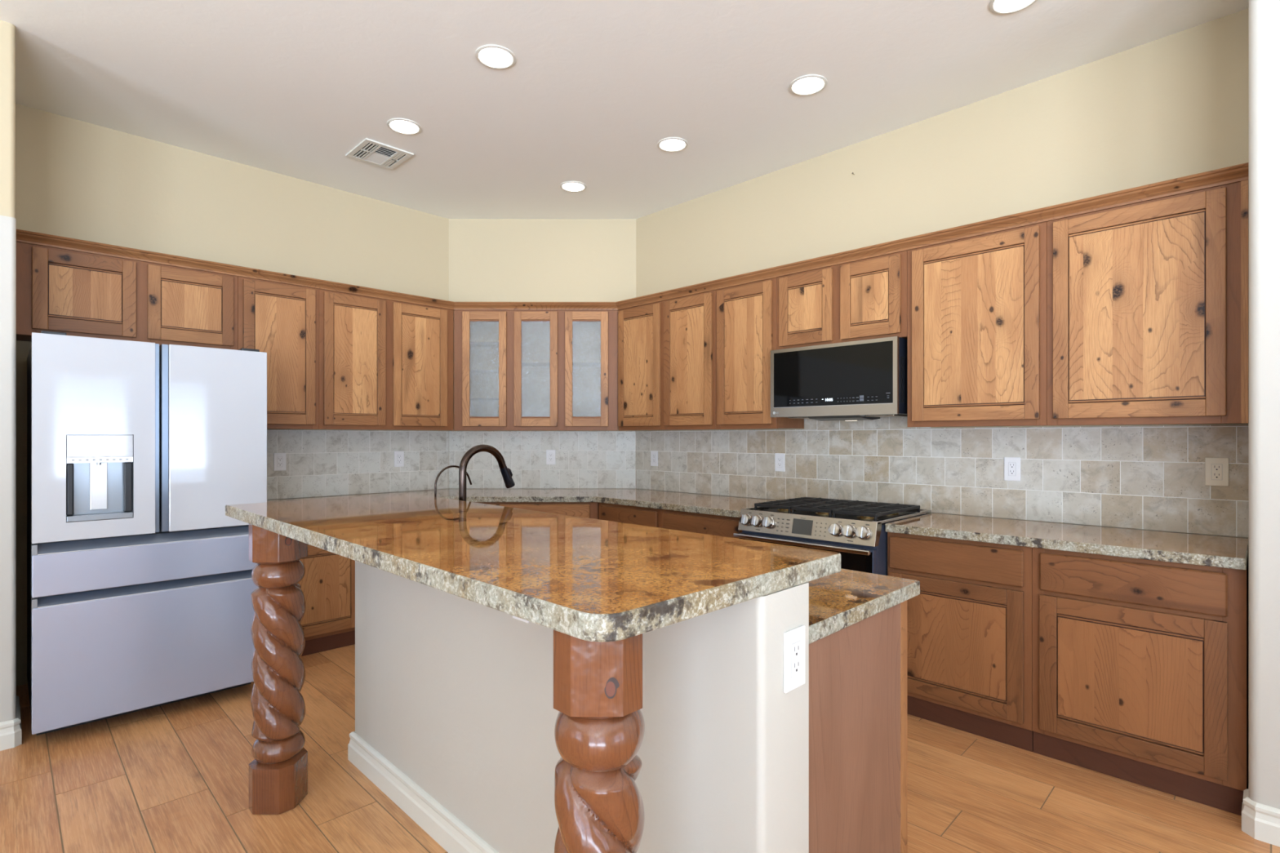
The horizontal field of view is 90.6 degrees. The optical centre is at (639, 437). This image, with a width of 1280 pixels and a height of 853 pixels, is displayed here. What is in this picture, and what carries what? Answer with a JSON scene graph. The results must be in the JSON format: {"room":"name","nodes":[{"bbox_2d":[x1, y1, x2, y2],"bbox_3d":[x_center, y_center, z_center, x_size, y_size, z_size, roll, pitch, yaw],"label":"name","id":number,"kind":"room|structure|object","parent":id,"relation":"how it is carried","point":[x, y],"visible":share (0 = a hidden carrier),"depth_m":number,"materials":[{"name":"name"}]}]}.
{"room":"kitchen","nodes":[
{"label":"kitchen","id":0,"kind":"room"},
{"bbox_2d":[0,19,16,722],"bbox_3d":[-4.536,-0.229,1.632,1.042,3.125,4.164,0,0,45],"label":"wall","id":1,"kind":"structure","parent":0,"point":[7,30],"depth_m":2.73,"materials":[{"name":"paint"}]},
{"bbox_2d":[0,695,22,751],"bbox_3d":[-4.237,1.276,1.432,0.369,0.116,4.061,0,0,45],"label":"baseboard","id":2,"kind":"structure","parent":1,"relation":"attached to","point":[11,731],"depth_m":2.72,"materials":[{"name":"white wood"}]},
{"bbox_2d":[15,103,448,685],"bbox_3d":[-2.486,-0.229,4.352,0.120,3.125,2.587,0,0,45],"label":"wall","id":3,"kind":"structure","parent":0,"point":[75,179],"depth_m":3.98,"materials":[{"name":"beige paint"}]},
{"bbox_2d":[16,241,237,350],"bbox_3d":[-2.886,-0.747,3.610,0.345,0.462,0.960,0,0,45],"label":"upper cabinet","id":4,"kind":"object","parent":3,"relation":"attached to","point":[74,293],"visible":0.94,"depth_m":3.44,"materials":[{"name":"brown wood"}]},
{"bbox_2d":[237,276,318,429],"bbox_3d":[-2.384,-0.516,4.115,0.345,0.924,0.461,0,0,45],"label":"upper cabinet","id":5,"kind":"object","parent":3,"relation":"attached to","point":[279,320],"visible":0.77,"depth_m":4.01,"materials":[{"name":"brown wood"}]},
{"bbox_2d":[266,429,448,499],"bbox_3d":[-2.122,0.183,4.627,0.007,0.470,1.576,0,0,45],"label":"tile backsplash","id":6,"kind":"structure","parent":3,"relation":"attached to","point":[319,463],"depth_m":4.64,"materials":[{"name":"white tile"}]},
{"bbox_2d":[273,453,285,471],"bbox_3d":[-2.440,0.165,4.295,0.008,0.121,0.075,0,0,45],"label":"wall outlet","id":7,"kind":"object","parent":6,"relation":"attached to","point":[279,459],"visible":1,"depth_m":4.29,"materials":[{"name":"white plastic"}]},
{"bbox_2d":[277,456,283,466],"bbox_3d":[-2.438,0.165,4.293,0.002,0.068,0.034,0,0,45],"label":"receptacle","id":8,"kind":"object","parent":7,"relation":"attached to","point":[280,459],"depth_m":4.29,"materials":[{"name":"white plastic"}]},
{"bbox_2d":[394,451,404,466],"bbox_3d":[-1.856,0.166,4.884,0.008,0.121,0.075,0,0,45],"label":"wall outlet","id":9,"kind":"object","parent":6,"relation":"attached to","point":[398,455],"visible":1,"depth_m":4.88,"materials":[{"name":"white plastic"}]},
{"bbox_2d":[397,454,401,463],"bbox_3d":[-1.853,0.166,4.882,0.001,0.067,0.033,0,0,45],"label":"receptacle","id":10,"kind":"object","parent":9,"relation":"attached to","point":[399,456],"depth_m":4.88,"materials":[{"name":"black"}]},
{"bbox_2d":[318,288,453,430],"bbox_3d":[-1.879,-0.516,4.624,0.345,0.924,0.970,0,0,45],"label":"upper cabinet","id":11,"kind":"object","parent":3,"relation":"attached to","point":[384,364],"visible":1,"depth_m":4.45,"materials":[{"name":"brown wood"}]},
{"bbox_2d":[448,218,635,488],"bbox_3d":[-0.800,-0.229,5.255,1.633,3.125,0.120,0,0,0],"label":"wall","id":12,"kind":"structure","parent":0,"point":[491,260],"depth_m":5.20,"materials":[{"name":"beige paint"}]},
{"bbox_2d":[448,310,635,431],"bbox_3d":[-0.799,-0.516,5.016,1.524,0.924,0.345,0,0,0],"label":"upper cabinet","id":13,"kind":"object","parent":12,"relation":"attached to","point":[514,370],"visible":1,"depth_m":4.87,"materials":[{"name":"brown wood"}]},
{"bbox_2d":[470,395,498,399],"bbox_3d":[-1.213,-0.316,5.040,0.390,0.024,0.265,0,0,0],"label":"shelf","id":14,"kind":"object","parent":13,"relation":"attached to","point":[473,397],"depth_m":4.91,"materials":[{"name":"beige"}]},
{"bbox_2d":[470,367,498,373],"bbox_3d":[-1.213,-0.534,5.040,0.390,0.024,0.265,0,0,0],"label":"shelf","id":15,"kind":"object","parent":13,"relation":"attached to","point":[485,371],"depth_m":4.92,"materials":[{"name":"beige glass"}]},
{"bbox_2d":[470,338,498,346],"bbox_3d":[-1.213,-0.752,5.040,0.390,0.024,0.265,0,0,0],"label":"shelf","id":16,"kind":"object","parent":13,"relation":"attached to","point":[493,343],"depth_m":4.94,"materials":[{"name":"beige glass"}]},
{"bbox_2d":[521,360,550,366],"bbox_3d":[-0.800,-0.591,5.042,0.355,0.024,0.265,0,0,0],"label":"shelf","id":17,"kind":"object","parent":13,"relation":"attached to","point":[544,362],"depth_m":4.97,"materials":[{"name":"beige"}]},
{"bbox_2d":[572,360,600,366],"bbox_3d":[-0.385,-0.591,5.043,0.395,0.024,0.265,0,0,0],"label":"shelf","id":18,"kind":"object","parent":13,"relation":"attached to","point":[580,363],"depth_m":4.97,"materials":[{"name":"beige"}]},
{"bbox_2d":[16,162,1248,311],"bbox_3d":[-0.259,-1.005,3.821,5.525,0.053,2.160,0,0,8],"label":"crown molding","id":19,"kind":"structure","parent":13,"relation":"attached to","point":[1237,173],"depth_m":3.48,"materials":[{"name":"brown wood"}]},
{"bbox_2d":[448,431,635,488],"bbox_3d":[-0.799,0.183,5.191,1.526,0.470,0.007,0,0,0],"label":"tile backsplash","id":20,"kind":"structure","parent":12,"relation":"attached to","point":[583,459],"depth_m":5.19,"materials":[{"name":"white tile"}]},
{"bbox_2d":[546,449,555,464],"bbox_3d":[-0.729,0.161,5.183,0.075,0.121,0.008,0,0,0],"label":"wall outlet","id":21,"kind":"object","parent":20,"relation":"attached to","point":[550,454],"visible":1,"depth_m":5.18,"materials":[{"name":"white plastic"}]},
{"bbox_2d":[548,453,552,461],"bbox_3d":[-0.729,0.161,5.180,0.033,0.067,0.001,0,0,0],"label":"receptacle","id":22,"kind":"object","parent":21,"relation":"attached to","point":[550,455],"depth_m":5.18,"materials":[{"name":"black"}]},
{"bbox_2d":[355,560,808,852],"bbox_3d":[-0.413,0.820,1.983,2.000,1.028,0.178,0,0,45],"label":"wall","id":23,"kind":"structure","parent":0,"point":[456,693],"depth_m":1.70,"materials":[{"name":"paint"}]},
{"bbox_2d":[347,731,498,852],"bbox_3d":[-0.419,1.276,1.977,2.034,0.116,0.195,0,0,45],"label":"baseboard","id":24,"kind":"structure","parent":23,"relation":"attached to","point":[442,826],"depth_m":2.20,"materials":[{"name":"white wood"}]},
{"bbox_2d":[512,615,528,622],"bbox_3d":[-0.334,0.452,1.774,0.075,0.121,0.008,0,0,45],"label":"wall outlet","id":25,"kind":"object","parent":23,"relation":"attached to","point":[514,617],"visible":0.13,"depth_m":1.77,"materials":[{"name":"white plastic"}]},
{"bbox_2d":[783,625,804,693],"bbox_3d":[0.316,0.451,1.292,0.008,0.121,0.075,0,0,45],"label":"wall outlet","id":26,"kind":"object","parent":23,"relation":"attached to","point":[793,639],"visible":1,"depth_m":1.28,"materials":[{"name":"white plastic"}]},
{"bbox_2d":[791,640,800,677],"bbox_3d":[0.318,0.451,1.289,0.002,0.068,0.034,0,0,45],"label":"receptacle","id":27,"kind":"object","parent":26,"relation":"attached to","point":[796,644],"depth_m":1.29,"materials":[{"name":"white plastic"}]},
{"bbox_2d":[0,0,1248,218],"bbox_3d":[-0.390,-1.851,0.175,9.200,0.120,8.100,0,0,45],"label":"ceiling","id":28,"kind":"structure","parent":0,"point":[590,93],"depth_m":3.12,"materials":[{"name":"paint"}]},
{"bbox_2d":[345,137,413,169],"bbox_3d":[-1.646,-1.786,4.005,0.324,0.010,0.299,0,0,45],"label":"ceiling vent","id":29,"kind":"object","parent":28,"relation":"in","point":[369,151],"visible":1,"depth_m":3.99,"materials":[{"name":"white"}]},
{"bbox_2d":[386,118,421,134],"bbox_3d":[-1.356,-1.788,3.647,0.188,0.006,0.188,0,0,45],"label":"recessed light","id":30,"kind":"object","parent":28,"relation":"in","point":[402,126],"visible":1,"depth_m":3.63,"materials":[{"name":"white plastic"}]},
{"bbox_2d":[475,44,515,69],"bbox_3d":[-0.679,-1.788,2.982,0.188,0.006,0.188,0,0,45],"label":"recessed light","id":31,"kind":"object","parent":28,"relation":"in","point":[493,56],"visible":1,"depth_m":2.97,"materials":[{"name":"white plastic"}]},
{"bbox_2d":[560,181,586,191],"bbox_3d":[-0.475,-1.788,4.520,0.188,0.006,0.188,0,0,45],"label":"recessed light","id":32,"kind":"object","parent":28,"relation":"in","point":[571,186],"visible":1,"depth_m":4.51,"materials":[{"name":"white plastic"}]},
{"bbox_2d":[657,137,688,151],"bbox_3d":[0.199,-1.788,3.873,0.188,0.006,0.188,0,0,45],"label":"recessed light","id":33,"kind":"object","parent":28,"relation":"in","point":[670,144],"visible":1,"depth_m":3.87,"materials":[{"name":"white plastic"}]},
{"bbox_2d":[789,74,826,95],"bbox_3d":[0.854,-1.788,3.220,0.188,0.006,0.188,0,0,45],"label":"recessed light","id":34,"kind":"object","parent":28,"relation":"in","point":[811,84],"visible":1,"depth_m":3.21,"materials":[{"name":"white plastic"}]},
{"bbox_2d":[989,0,1037,14],"bbox_3d":[1.531,-1.788,2.583,0.188,0.006,0.188,0,0,45],"label":"recessed light","id":35,"kind":"object","parent":28,"relation":"in","point":[997,6],"visible":1,"depth_m":2.62,"materials":[{"name":"white"}]},
{"bbox_2d":[0,644,1279,852],"bbox_3d":[-0.393,1.374,0.172,9.200,0.080,8.111,0,0,45],"label":"floor","id":36,"kind":"structure","parent":0,"point":[173,777],"depth_m":2.36,"materials":[{"name":"brown wood"}]},
{"bbox_2d":[26,330,266,735],"bbox_3d":[-2.612,0.439,3.341,1.025,1.790,0.883,0,0,45],"label":"refrigerator","id":37,"kind":"object","parent":36,"relation":"on","point":[140,585],"visible":0.91,"depth_m":2.92,"materials":[{"name":"silver metal"}]},
{"bbox_2d":[248,524,307,814],"bbox_3d":[-1.323,0.819,2.322,0.174,1.026,0.175,0,0,6],"label":"carved post","id":38,"kind":"object","parent":36,"relation":"on","point":[278,771],"visible":0.99,"depth_m":2.26,"materials":[{"name":"brown wood"}]},
{"bbox_2d":[298,544,355,656],"bbox_3d":[-2.215,0.897,4.090,0.609,0.872,0.660,0,0,45],"label":"base cabinet","id":39,"kind":"object","parent":36,"relation":"on","point":[327,584],"visible":0.2,"depth_m":3.94,"materials":[{"name":"brown wood"}]},
{"bbox_2d":[475,502,598,519],"bbox_3d":[-0.798,0.897,4.843,1.522,0.872,0.679,0,0,0],"label":"base cabinet","id":40,"kind":"object","parent":36,"relation":"on","point":[584,509],"visible":0.03,"depth_m":4.50,"materials":[{"name":"brown wood"}]},
{"bbox_2d":[266,488,774,517],"bbox_3d":[-0.807,0.440,4.402,3.732,0.040,1.574,0,0,0],"label":"countertop","id":41,"kind":"structure","parent":40,"relation":"on","point":[720,505],"depth_m":4.50,"materials":[{"name":"brown stone"}]},
{"bbox_2d":[553,630,644,852],"bbox_3d":[-0.069,0.819,1.076,0.155,1.026,0.156,0,0,-7],"label":"carved post","id":42,"kind":"object","parent":36,"relation":"on","point":[599,729],"visible":0.99,"depth_m":1.01,"materials":[{"name":"brown wood"}]},
{"bbox_2d":[225,493,840,642],"bbox_3d":[-0.578,0.285,1.964,2.207,0.042,0.743,0,0,45],"label":"island countertop","id":43,"kind":"structure","parent":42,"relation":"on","point":[591,580],"depth_m":1.40,"materials":[{"name":"brown stone"}]},
{"bbox_2d":[598,502,661,528],"bbox_3d":[0.142,0.897,4.534,0.608,0.872,0.671,0,0,45],"label":"base cabinet","id":44,"kind":"object","parent":36,"relation":"on","point":[649,517],"visible":0.03,"depth_m":4.27,"materials":[{"name":"brown wood"}]},
{"bbox_2d":[661,509,742,538],"bbox_3d":[0.589,0.897,4.090,0.650,0.872,0.671,0,0,45],"label":"base cabinet","id":45,"kind":"object","parent":36,"relation":"on","point":[708,524],"visible":0.05,"depth_m":3.84,"materials":[{"name":"brown wood"}]},
{"bbox_2d":[733,497,931,575],"bbox_3d":[1.071,0.854,3.537,0.796,0.961,0.777,0,0,45],"label":"gas range","id":46,"kind":"object","parent":36,"relation":"on","point":[855,530],"visible":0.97,"depth_m":3.29,"materials":[{"name":"silver metal"}]},
{"bbox_2d":[742,506,931,524],"bbox_3d":[1.103,0.415,3.568,0.796,0.026,0.688,0,0,45],"label":"cooktop","id":47,"kind":"object","parent":46,"relation":"in","point":[797,515],"depth_m":3.36,"materials":[{"name":"metal"}]},
{"bbox_2d":[808,600,906,852],"bbox_3d":[-0.206,0.897,2.362,2.146,0.872,0.650,0,0,45],"label":"base cabinet","id":48,"kind":"object","parent":36,"relation":"on","point":[858,672],"visible":0.16,"depth_m":1.60,"materials":[{"name":"brown wood"}]},
{"bbox_2d":[808,568,919,644],"bbox_3d":[-0.190,0.440,2.375,2.170,0.040,0.691,0,0,45],"label":"countertop","id":49,"kind":"structure","parent":48,"relation":"on","point":[838,601],"depth_m":1.69,"materials":[{"name":"brown stone"}]},
{"bbox_2d":[434,465,471,497],"bbox_3d":[-0.889,0.276,3.007,0.034,0.287,0.208,0,0,45],"label":"filter faucet","id":50,"kind":"object","parent":49,"relation":"on","point":[450,466],"visible":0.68,"depth_m":2.97,"materials":[{"name":"brown metal"}]},
{"bbox_2d":[458,444,515,501],"bbox_3d":[-0.674,0.225,2.838,0.108,0.388,0.295,0,0,45],"label":"kitchen faucet","id":51,"kind":"object","parent":49,"relation":"on","point":[506,473],"visible":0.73,"depth_m":2.81,"materials":[{"name":"brown metal"}]},
{"bbox_2d":[887,532,1033,751],"bbox_3d":[1.635,0.897,3.096,0.620,0.872,0.609,0,0,45],"label":"base cabinet","id":52,"kind":"object","parent":36,"relation":"on","point":[969,624],"visible":0.6,"depth_m":2.83,"materials":[{"name":"brown wood"}]},
{"bbox_2d":[1031,547,1248,815],"bbox_3d":[2.087,0.897,2.646,0.654,0.872,0.609,0,0,45],"label":"base cabinet","id":53,"kind":"object","parent":36,"relation":"on","point":[1140,667],"visible":0.92,"depth_m":2.40,"materials":[{"name":"brown wood"}]},
{"bbox_2d":[884,512,1248,569],"bbox_3d":[1.865,0.440,2.860,1.272,0.040,0.627,0,0,45],"label":"countertop","id":54,"kind":"structure","parent":53,"relation":"on","point":[1216,551],"depth_m":2.66,"materials":[{"name":"beige stone"}]},
{"bbox_2d":[635,8,1248,537],"bbox_3d":[1.282,-0.229,3.977,3.685,3.125,0.120,0,0,45],"label":"wall","id":55,"kind":"structure","parent":0,"point":[1175,105],"depth_m":3.34,"materials":[{"name":"beige paint"}]},
{"bbox_2d":[617,289,715,430],"bbox_3d":[0.274,-0.516,4.641,0.940,0.924,0.345,0,0,45],"label":"upper cabinet","id":56,"kind":"object","parent":55,"relation":"attached to","point":[667,348],"visible":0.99,"depth_m":4.48,"materials":[{"name":"brown wood"}]},
{"bbox_2d":[715,277,804,429],"bbox_3d":[0.774,-0.516,4.145,0.468,0.924,0.345,0,0,45],"label":"upper cabinet","id":57,"kind":"object","parent":55,"relation":"attached to","point":[746,313],"visible":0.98,"depth_m":4.01,"materials":[{"name":"brown wood"}]},
{"bbox_2d":[776,250,906,350],"bbox_3d":[1.222,-0.753,3.700,0.792,0.450,0.345,0,0,45],"label":"upper cabinet","id":58,"kind":"object","parent":55,"relation":"attached to","point":[866,299],"visible":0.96,"depth_m":3.54,"materials":[{"name":"brown wood"}]},
{"bbox_2d":[770,336,906,421],"bbox_3d":[1.197,-0.310,3.689,0.768,0.428,0.395,0,0,45],"label":"microwave","id":59,"kind":"object","parent":58,"relation":"attached to","point":[865,380],"visible":0.99,"depth_m":3.51,"materials":[{"name":"grey"}]},
{"bbox_2d":[635,417,1248,537],"bbox_3d":[1.254,0.150,3.914,3.627,0.536,0.007,0,0,45],"label":"tile backsplash","id":60,"kind":"structure","parent":55,"relation":"attached to","point":[1145,477],"depth_m":3.35,"materials":[{"name":"white tile"}]},
{"bbox_2d":[650,450,657,466],"bbox_3d":[0.113,0.167,5.036,0.075,0.121,0.008,0,0,45],"label":"wall outlet","id":61,"kind":"object","parent":60,"relation":"attached to","point":[654,454],"visible":1,"depth_m":5.03,"materials":[{"name":"white plastic"}]},
{"bbox_2d":[652,453,655,462],"bbox_3d":[0.111,0.167,5.034,0.033,0.067,0.001,0,0,45],"label":"receptacle","id":62,"kind":"object","parent":61,"relation":"attached to","point":[653,455],"depth_m":5.03,"materials":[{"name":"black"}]},
{"bbox_2d":[774,453,785,471],"bbox_3d":[0.932,0.166,4.223,0.075,0.121,0.008,0,0,45],"label":"wall outlet","id":63,"kind":"object","parent":60,"relation":"attached to","point":[780,458],"visible":1,"depth_m":4.22,"materials":[{"name":"white plastic"}]},
{"bbox_2d":[777,457,782,467],"bbox_3d":[0.930,0.166,4.221,0.033,0.067,0.001,0,0,45],"label":"receptacle","id":64,"kind":"object","parent":63,"relation":"attached to","point":[779,459],"depth_m":4.22,"materials":[{"name":"white plastic"}]},
{"bbox_2d":[1004,457,1020,480],"bbox_3d":[1.910,0.162,3.252,0.075,0.121,0.008,0,0,45],"label":"wall outlet","id":65,"kind":"object","parent":60,"relation":"attached to","point":[1011,464],"visible":1,"depth_m":3.25,"materials":[{"name":"white plastic"}]},
{"bbox_2d":[1008,462,1015,475],"bbox_3d":[1.908,0.162,3.250,0.034,0.068,0.002,0,0,45],"label":"receptacle","id":66,"kind":"object","parent":65,"relation":"attached to","point":[1011,465],"depth_m":3.25,"materials":[{"name":"white plastic"}]},
{"bbox_2d":[1204,457,1228,486],"bbox_3d":[2.461,0.147,2.704,0.075,0.121,0.008,0,0,45],"label":"wall outlet","id":67,"kind":"object","parent":60,"relation":"attached to","point":[1216,469],"visible":1,"depth_m":2.70,"materials":[{"name":"beige plastic"}]},
{"bbox_2d":[1211,463,1222,479],"bbox_3d":[2.459,0.147,2.702,0.033,0.067,0.001,0,0,45],"label":"receptacle","id":68,"kind":"object","parent":67,"relation":"attached to","point":[1216,468],"depth_m":2.70,"materials":[{"name":"beige plastic"}]},
{"bbox_2d":[906,222,1053,426],"bbox_3d":[1.726,-0.516,3.199,0.627,0.924,0.345,0,0,45],"label":"upper cabinet","id":69,"kind":"object","parent":55,"relation":"attached to","point":[976,306],"visible":1,"depth_m":3.05,"materials":[{"name":"brown wood"}]},
{"bbox_2d":[1046,179,1248,425],"bbox_3d":[2.183,-0.516,2.746,0.659,0.924,0.345,0,0,45],"label":"upper cabinet","id":70,"kind":"object","parent":55,"relation":"attached to","point":[1147,301],"visible":0.96,"depth_m":2.60,"materials":[{"name":"brown wood"}]},
{"bbox_2d":[1248,0,1279,808],"bbox_3d":[3.817,-0.229,0.956,4.170,3.125,0.835,0,0,45],"label":"wall","id":71,"kind":"structure","parent":0,"point":[1264,15],"depth_m":2.10,"materials":[{"name":"paint"}]},
{"bbox_2d":[1241,788,1279,847],"bbox_3d":[3.502,1.276,0.735,4.067,0.116,0.112,0,0,45],"label":"baseboard","id":72,"kind":"structure","parent":71,"relation":"attached to","point":[1261,822],"depth_m":2.10,"materials":[{"name":"white wood"}]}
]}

